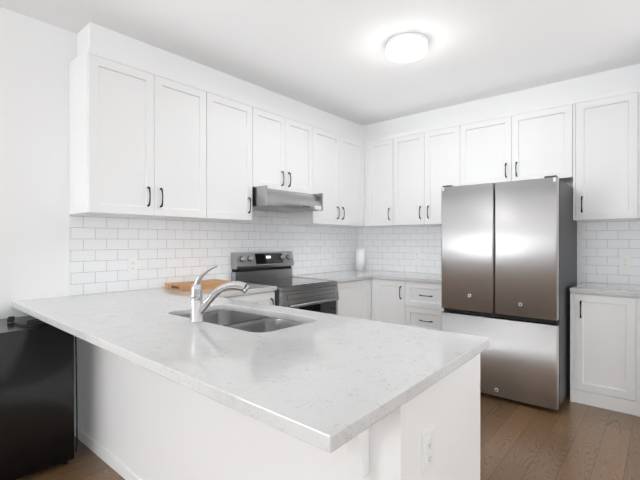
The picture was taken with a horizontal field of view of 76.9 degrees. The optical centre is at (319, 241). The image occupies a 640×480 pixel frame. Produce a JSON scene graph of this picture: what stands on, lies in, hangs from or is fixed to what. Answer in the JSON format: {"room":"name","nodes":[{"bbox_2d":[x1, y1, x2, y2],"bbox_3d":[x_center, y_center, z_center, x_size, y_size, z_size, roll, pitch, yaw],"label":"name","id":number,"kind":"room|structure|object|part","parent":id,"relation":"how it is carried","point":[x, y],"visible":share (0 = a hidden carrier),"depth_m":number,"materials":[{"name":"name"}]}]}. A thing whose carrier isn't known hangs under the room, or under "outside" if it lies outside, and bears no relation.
{"room":"kitchen","nodes":[
{"label":"kitchen","id":0,"kind":"room"},
{"bbox_2d":[0,7,346,318],"bbox_3d":[-2.458,-0.077,1.986,0.100,2.740,9.200,0,0,41],"label":"wall","id":1,"kind":"structure","parent":0,"point":[37,57],"depth_m":2.61,"materials":[{"name":"white paint"}]},
{"bbox_2d":[69,47,208,219],"bbox_3d":[-1.311,-0.708,2.978,0.349,1.040,0.860,0,0,41],"label":"upper cabinet","id":2,"kind":"object","parent":1,"relation":"attached to","point":[146,142],"depth_m":2.77,"materials":[{"name":"white wood"}]},
{"bbox_2d":[69,210,357,295],"bbox_3d":[-0.609,-0.061,4.064,0.007,0.859,3.422,0,0,41],"label":"backsplash","id":3,"kind":"structure","parent":1,"relation":"attached to","point":[102,249],"depth_m":3.40,"materials":[{"name":"tile"}]},
{"bbox_2d":[128,258,136,273],"bbox_3d":[-1.435,0.181,3.085,0.010,0.118,0.072,0,0,41],"label":"outlet","id":4,"kind":"object","parent":3,"relation":"attached to","point":[132,265],"visible":1,"depth_m":3.08,"materials":[{"name":"white plastic"}]},
{"bbox_2d":[193,88,256,221],"bbox_3d":[-0.879,-0.709,3.483,0.349,1.040,0.469,0,0,41],"label":"upper cabinet","id":5,"kind":"object","parent":1,"relation":"attached to","point":[232,119],"depth_m":3.39,"materials":[{"name":"white wood"}]},
{"bbox_2d":[257,104,312,193],"bbox_3d":[-0.466,-0.860,3.966,0.349,0.740,0.799,0,0,41],"label":"upper cabinet","id":6,"kind":"object","parent":1,"relation":"attached to","point":[284,141],"depth_m":3.84,"materials":[{"name":"white wood"}]},
{"bbox_2d":[252,185,322,212],"bbox_3d":[-0.406,-0.401,3.915,0.504,0.174,0.756,0,0,41],"label":"range hood","id":7,"kind":"object","parent":1,"relation":"attached to","point":[264,198],"visible":0.79,"depth_m":3.71,"materials":[{"name":"silver metal"}]},
{"bbox_2d":[289,123,364,226],"bbox_3d":[0.102,-0.712,4.631,0.349,1.040,0.946,0,0,41],"label":"upper cabinet","id":8,"kind":"object","parent":1,"relation":"attached to","point":[338,157],"depth_m":4.47,"materials":[{"name":"white wood"}]},
{"bbox_2d":[0,0,639,125],"bbox_3d":[0.241,-1.492,-0.324,7.200,0.100,9.200,0,0,41],"label":"ceiling","id":9,"kind":"structure","parent":0,"point":[329,56],"depth_m":2.90,"materials":[{"name":"white paint"}]},
{"bbox_2d":[386,32,427,61],"bbox_3d":[0.631,-1.408,2.934,0.304,0.080,0.304,0,0,41],"label":"ceiling light","id":10,"kind":"object","parent":9,"relation":"attached to","point":[408,47],"visible":1,"depth_m":2.85,"materials":[{"name":"white glass"}]},
{"bbox_2d":[18,391,639,479],"bbox_3d":[0.241,1.348,-0.318,7.200,0.100,9.200,0,0,41],"label":"floor","id":11,"kind":"structure","parent":0,"point":[568,439],"depth_m":2.53,"materials":[{"name":"brown wood"}]},
{"bbox_2d":[0,316,77,479],"bbox_3d":[-1.762,0.863,2.337,0.473,0.860,0.534,0,0,41],"label":"mini fridge","id":12,"kind":"object","parent":11,"relation":"on","point":[36,395],"visible":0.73,"depth_m":2.22,"materials":[{"name":"black painted metal"}]},
{"bbox_2d":[74,336,109,465],"bbox_3d":[-1.267,0.850,2.792,0.659,0.884,0.591,0,0,41],"label":"base cabinet","id":13,"kind":"object","parent":11,"relation":"on","point":[93,362],"depth_m":2.49,"materials":[{"name":"white"}]},
{"bbox_3d":[-0.546,1.261,2.170,2.566,0.065,0.639,0,0,41],"label":"baseboard","id":14,"kind":"part","parent":13,"relation":"part of","materials":[{"name":"white paint"}]},
{"bbox_2d":[110,352,141,479],"bbox_3d":[-0.867,0.851,2.450,0.393,0.884,0.591,0,0,41],"label":"base cabinet","id":15,"kind":"object","parent":11,"relation":"on","point":[136,422],"depth_m":2.20,"materials":[{"name":"white"}]},
{"bbox_2d":[142,367,245,479],"bbox_3d":[-0.423,0.973,2.021,0.840,0.640,0.515,0,0,41],"label":"panel","id":16,"kind":"object","parent":11,"relation":"on","point":[187,434],"depth_m":1.80,"materials":[{"name":"white"}]},
{"bbox_2d":[223,295,238,299],"bbox_3d":[-0.981,0.849,3.159,0.619,0.884,0.300,0,0,41],"label":"base cabinet","id":17,"kind":"object","parent":11,"relation":"on","point":[236,297],"depth_m":3.07,"materials":[{"name":"white"}]},
{"bbox_2d":[239,291,274,304],"bbox_3d":[-0.748,0.849,3.432,0.619,0.884,0.418,0,0,41],"label":"base cabinet","id":18,"kind":"object","parent":11,"relation":"on","point":[268,297],"depth_m":3.28,"materials":[{"name":"white wood"}]},
{"bbox_2d":[246,415,293,479],"bbox_3d":[0.022,0.852,1.690,0.266,0.884,0.591,0,0,41],"label":"base cabinet","id":19,"kind":"object","parent":11,"relation":"on","point":[269,450],"depth_m":1.46,"materials":[{"name":"white"}]},
{"bbox_2d":[231,251,338,314],"bbox_3d":[-0.305,0.695,3.840,0.741,1.190,0.770,0,0,41],"label":"range","id":20,"kind":"object","parent":11,"relation":"on","point":[272,268],"visible":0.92,"depth_m":3.81,"materials":[{"name":"grey metal"}]},
{"bbox_2d":[337,278,370,319],"bbox_3d":[0.110,0.847,4.435,0.619,0.884,0.693,0,0,41],"label":"base cabinet","id":21,"kind":"object","parent":11,"relation":"on","point":[354,300],"depth_m":4.29,"materials":[{"name":"white wood"}]},
{"bbox_2d":[294,353,479,479],"bbox_3d":[0.281,0.852,1.481,0.400,0.884,0.611,0,0,41],"label":"peninsula end panel","id":22,"kind":"object","parent":11,"relation":"on","point":[434,435],"depth_m":1.27,"materials":[{"name":"white"}]},
{"bbox_2d":[12,265,488,452],"bbox_3d":[-0.639,0.257,2.021,2.614,0.302,1.029,0,0,41],"label":"countertop","id":23,"kind":"structure","parent":22,"relation":"on","point":[328,383],"depth_m":1.39,"materials":[{"name":"stone"}]},
{"bbox_2d":[165,279,229,290],"bbox_3d":[-0.972,0.350,3.301,0.310,0.040,0.470,0,0,41],"label":"cutting board","id":24,"kind":"object","parent":23,"relation":"on","point":[204,284],"visible":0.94,"depth_m":3.20,"materials":[{"name":"brown wood"}]},
{"bbox_2d":[190,265,249,322],"bbox_3d":[-0.470,0.240,1.890,0.238,0.268,0.198,0,0,41],"label":"faucet","id":25,"kind":"object","parent":23,"relation":"on","point":[198,306],"depth_m":1.87,"materials":[{"name":"silver metal"}]},
{"bbox_2d":[181,310,305,332],"bbox_3d":[-0.408,0.510,2.037,0.820,0.200,0.450,0,0,41],"label":"sink","id":26,"kind":"object","parent":23,"relation":"in","point":[243,321],"depth_m":2.15,"materials":[{"name":"silver metal"}]},
{"bbox_2d":[181,310,261,324],"bbox_3d":[-0.562,0.510,2.169,0.376,0.200,0.410,0,0,41],"label":"sink basin","id":27,"kind":"object","parent":26,"relation":"attached to","point":[213,317],"depth_m":2.38,"materials":[{"name":"silver metal"}]},
{"bbox_2d":[218,316,305,332],"bbox_3d":[-0.254,0.511,1.905,0.374,0.200,0.410,0,0,41],"label":"sink basin","id":28,"kind":"object","parent":26,"relation":"attached to","point":[264,324],"depth_m":2.12,"materials":[{"name":"silver metal"}]},
{"bbox_2d":[356,249,364,270],"bbox_3d":[0.516,0.227,5.141,0.116,0.280,0.116,0,0,41],"label":"paper towel roll","id":29,"kind":"object","parent":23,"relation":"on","point":[360,259],"visible":1,"depth_m":5.09,"materials":[{"name":"white paper"}]},
{"bbox_2d":[422,427,433,475],"bbox_3d":[0.330,0.635,1.222,0.010,0.118,0.072,0,0,41],"label":"outlet","id":30,"kind":"object","parent":22,"relation":"attached to","point":[428,432],"depth_m":1.21,"materials":[{"name":"white plastic"}]},
{"bbox_2d":[371,278,443,330],"bbox_3d":[1.105,0.847,4.430,0.895,0.884,0.653,0,0,41],"label":"base cabinet","id":31,"kind":"object","parent":11,"relation":"on","point":[411,303],"visible":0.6,"depth_m":4.21,"materials":[{"name":"white wood"}]},
{"bbox_2d":[441,175,576,409],"bbox_3d":[1.710,0.395,3.630,0.910,1.790,0.886,0,0,41],"label":"refrigerator","id":32,"kind":"object","parent":11,"relation":"on","point":[508,265],"visible":0.85,"depth_m":3.23,"materials":[{"name":"grey metal"}]},
{"bbox_2d":[570,292,639,416],"bbox_3d":[2.391,0.849,3.330,0.465,0.884,0.653,0,0,41],"label":"base cabinet","id":33,"kind":"object","parent":11,"relation":"on","point":[604,351],"visible":0.96,"depth_m":3.11,"materials":[{"name":"white wood"}]},
{"bbox_2d":[570,282,639,296],"bbox_3d":[2.396,0.389,3.336,0.462,0.032,0.635,0,0,41],"label":"countertop","id":34,"kind":"structure","parent":33,"relation":"on","point":[583,287],"depth_m":3.21,"materials":[{"name":"stone"}]},
{"bbox_2d":[77,22,639,139],"bbox_3d":[0.546,-1.339,3.112,2.999,0.218,3.380,0,0,41],"label":"soffit","id":35,"kind":"object","parent":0,"point":[104,39],"depth_m":3.62,"materials":[{"name":"white paint"}]},
{"bbox_2d":[377,182,629,284],"bbox_3d":[1.677,-0.081,4.437,3.000,2.740,0.100,0,0,41],"label":"wall","id":36,"kind":"structure","parent":0,"point":[579,251],"depth_m":3.74,"materials":[{"name":"white paint"}]},
{"bbox_2d":[344,140,383,226],"bbox_3d":[0.544,-0.712,5.107,0.399,1.040,0.349,0,0,41],"label":"upper cabinet","id":37,"kind":"object","parent":36,"relation":"attached to","point":[366,141],"depth_m":4.86,"materials":[{"name":"white wood"}]},
{"bbox_2d":[368,135,391,225],"bbox_3d":[0.806,-0.712,4.883,0.389,1.040,0.349,0,0,41],"label":"upper cabinet","id":38,"kind":"object","parent":36,"relation":"attached to","point":[379,149],"depth_m":4.75,"materials":[{"name":"white wood"}]},
{"bbox_2d":[392,122,459,225],"bbox_3d":[1.249,-0.711,4.504,0.777,1.040,0.349,0,0,41],"label":"upper cabinet","id":39,"kind":"object","parent":36,"relation":"attached to","point":[424,161],"depth_m":4.38,"materials":[{"name":"white wood"}]},
{"bbox_2d":[358,220,639,284],"bbox_3d":[1.642,0.088,4.396,2.999,0.559,0.007,0,0,41],"label":"backsplash","id":40,"kind":"structure","parent":36,"relation":"attached to","point":[606,245],"depth_m":4.61,"materials":[{"name":"tile"}]},
{"bbox_2d":[414,251,419,260],"bbox_3d":[1.157,0.168,4.799,0.072,0.118,0.010,0,0,41],"label":"electrical outlet","id":41,"kind":"object","parent":40,"relation":"attached to","point":[416,255],"visible":1,"depth_m":4.80,"materials":[{"name":"white plastic"}]},
{"bbox_2d":[620,256,629,269],"bbox_3d":[2.662,0.180,3.512,0.072,0.118,0.010,0,0,41],"label":"electrical outlet","id":42,"kind":"object","parent":40,"relation":"attached to","point":[624,262],"visible":1,"depth_m":3.51,"materials":[{"name":"white plastic"}]},
{"bbox_2d":[460,99,575,185],"bbox_3d":[1.927,-0.895,3.924,1.004,0.670,0.349,0,0,41],"label":"upper cabinet","id":43,"kind":"object","parent":36,"relation":"attached to","point":[538,142],"depth_m":3.75,"materials":[{"name":"white wood"}]},
{"bbox_2d":[572,86,639,220],"bbox_3d":[2.482,-0.709,3.450,0.487,1.040,0.349,0,0,41],"label":"upper cabinet","id":44,"kind":"object","parent":36,"relation":"attached to","point":[589,147],"depth_m":3.32,"materials":[{"name":"white wood"}]}
]}

